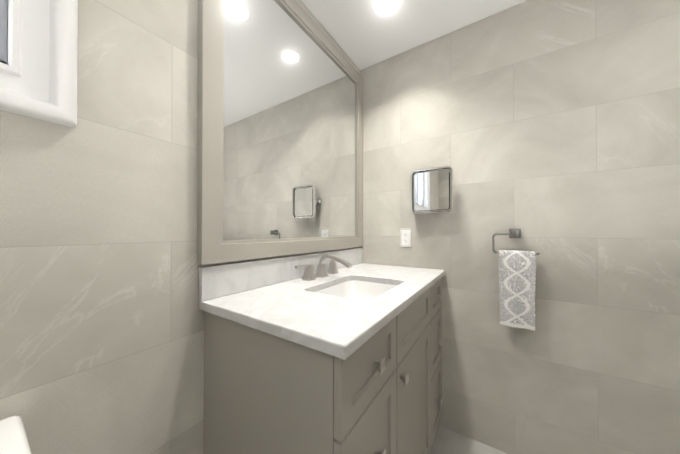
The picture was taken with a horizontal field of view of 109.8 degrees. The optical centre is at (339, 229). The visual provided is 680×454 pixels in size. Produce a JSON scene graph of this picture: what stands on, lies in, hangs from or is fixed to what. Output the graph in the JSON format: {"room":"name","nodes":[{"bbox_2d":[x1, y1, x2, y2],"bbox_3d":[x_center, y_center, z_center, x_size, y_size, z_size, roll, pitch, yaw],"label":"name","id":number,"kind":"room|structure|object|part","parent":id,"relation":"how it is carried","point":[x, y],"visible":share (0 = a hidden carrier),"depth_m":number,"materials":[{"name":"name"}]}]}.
{"room":"bathroom","nodes":[
{"label":"bathroom","id":0,"kind":"room"},
{"bbox_2d":[0,0,359,453],"bbox_3d":[-0.735,-0.001,0.542,0.150,2.365,3.300,0,0,33],"label":"wall","id":1,"kind":"structure","parent":0,"point":[101,332],"depth_m":0.62,"materials":[{"name":"tile"}]},
{"bbox_2d":[7,0,8,64],"bbox_3d":[-0.911,-0.677,0.278,0.148,0.708,0.637,0,0,33],"label":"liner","id":2,"kind":"object","parent":1,"relation":"in","point":[8,35],"visible":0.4,"depth_m":0.50,"materials":[{"name":"white"}]},
{"bbox_2d":[0,0,77,127],"bbox_3d":[-0.866,-0.677,0.248,0.110,0.868,0.797,0,0,33],"label":"window","id":3,"kind":"structure","parent":1,"relation":"in","point":[38,76],"depth_m":0.52,"materials":[{"name":"white wood"}]},
{"bbox_3d":[-0.892,-0.677,0.266,0.045,0.684,0.613,0,0,33],"label":"window sash","id":4,"kind":"part","parent":3,"relation":"part of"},
{"bbox_2d":[197,0,362,264],"bbox_3d":[-0.154,-0.493,1.266,0.030,1.226,1.133,0,0,33],"label":"mirror","id":5,"kind":"object","parent":1,"relation":"attached to","point":[280,134],"visible":0.98,"depth_m":1.06,"materials":[{"name":"grey paint"}]},
{"bbox_2d":[199,248,362,300],"bbox_3d":[-0.153,0.184,1.270,0.020,0.112,1.137,0,0,33],"label":"backsplash","id":6,"kind":"structure","parent":1,"relation":"attached to","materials":[{"name":"stone"}]},
{"bbox_2d":[301,0,526,69],"bbox_3d":[0.290,-1.238,-0.120,2.600,0.100,3.300,0,0,33],"label":"ceiling","id":7,"kind":"structure","parent":0,"point":[361,33],"depth_m":1.35,"materials":[{"name":"white paint"}]},
{"bbox_2d":[371,0,401,17],"bbox_3d":[0.242,-1.177,1.249,0.160,0.003,0.160,0,0,33],"label":"recessed light","id":8,"kind":"object","parent":7,"relation":"in","point":[385,6],"visible":1,"depth_m":1.26,"materials":[{"name":"white"}]},
{"bbox_2d":[430,425,506,453],"bbox_3d":[0.290,1.227,-0.136,2.600,0.100,3.300,0,0,33],"label":"floor","id":9,"kind":"structure","parent":0,"point":[447,441],"depth_m":1.31,"materials":[{"name":"tile"}]},
{"bbox_2d":[0,416,30,453],"bbox_3d":[-0.483,0.773,0.127,0.705,0.810,0.420,0,0,33],"label":"toilet","id":10,"kind":"object","parent":9,"relation":"on","point":[13,438],"visible":0.98,"depth_m":0.43,"materials":[{"name":"white ceramic"}]},
{"bbox_2d":[199,248,444,453],"bbox_3d":[0.081,0.654,1.113,0.580,1.062,1.137,0,0,33],"label":"bathroom vanity","id":11,"kind":"object","parent":9,"relation":"on","point":[335,352],"visible":1,"depth_m":0.73,"materials":[{"name":"grey paint"}]},
{"bbox_2d":[199,263,444,359],"bbox_3d":[0.080,0.255,1.117,0.577,0.030,1.137,0,0,33],"label":"countertop","id":12,"kind":"structure","parent":11,"relation":"on","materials":[{"name":"stone"}]},
{"bbox_2d":[295,254,351,280],"bbox_3d":[-0.032,0.182,1.192,0.202,0.116,0.376,0,0,33],"label":"faucet","id":13,"kind":"object","parent":12,"relation":"on","point":[333,274],"depth_m":1.20,"materials":[{"name":"silver metal"}]},
{"bbox_2d":[316,280,397,300],"bbox_3d":[0.078,0.341,1.039,0.331,0.157,0.431,0,0,33],"label":"basin","id":14,"kind":"object","parent":12,"relation":"in","point":[364,290],"depth_m":1.21,"materials":[{"name":"white ceramic"}]},
{"bbox_2d":[360,0,679,453],"bbox_3d":[1.152,0.003,1.189,2.300,2.365,0.150,0,0,33],"label":"wall","id":15,"kind":"structure","parent":0,"point":[550,129],"depth_m":1.18,"materials":[{"name":"tile"}]},
{"bbox_2d":[400,228,411,246],"bbox_3d":[0.432,0.052,1.562,0.078,0.122,0.010,0,0,33],"label":"electrical outlet","id":16,"kind":"object","parent":15,"relation":"attached to","point":[405,237],"visible":1,"depth_m":1.56,"materials":[{"name":"white plastic"}]},
{"bbox_2d":[411,166,453,213],"bbox_3d":[0.551,-0.228,1.442,0.248,0.267,0.084,0,0,33],"label":"mirror","id":17,"kind":"object","parent":15,"relation":"attached to","point":[432,190],"visible":1,"depth_m":1.41,"materials":[{"name":"silver metal"}]},
{"label":"glass","id":18,"kind":"part","parent":17,"relation":"part of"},
{"bbox_2d":[492,229,539,330],"bbox_3d":[0.895,0.241,1.221,0.198,0.493,0.070,0,0,33],"label":"towel ring","id":19,"kind":"object","parent":15,"relation":"attached to","point":[517,282],"visible":1,"depth_m":1.19,"materials":[{"name":"grey fabric"}]},
{"bbox_2d":[499,250,535,330],"bbox_3d":[0.893,0.297,1.210,0.150,0.382,0.050,0,0,33],"label":"towel","id":20,"kind":"object","parent":19,"relation":"hanging from","point":[517,269],"depth_m":1.19,"materials":[{"name":"grey fabric"}]}
]}

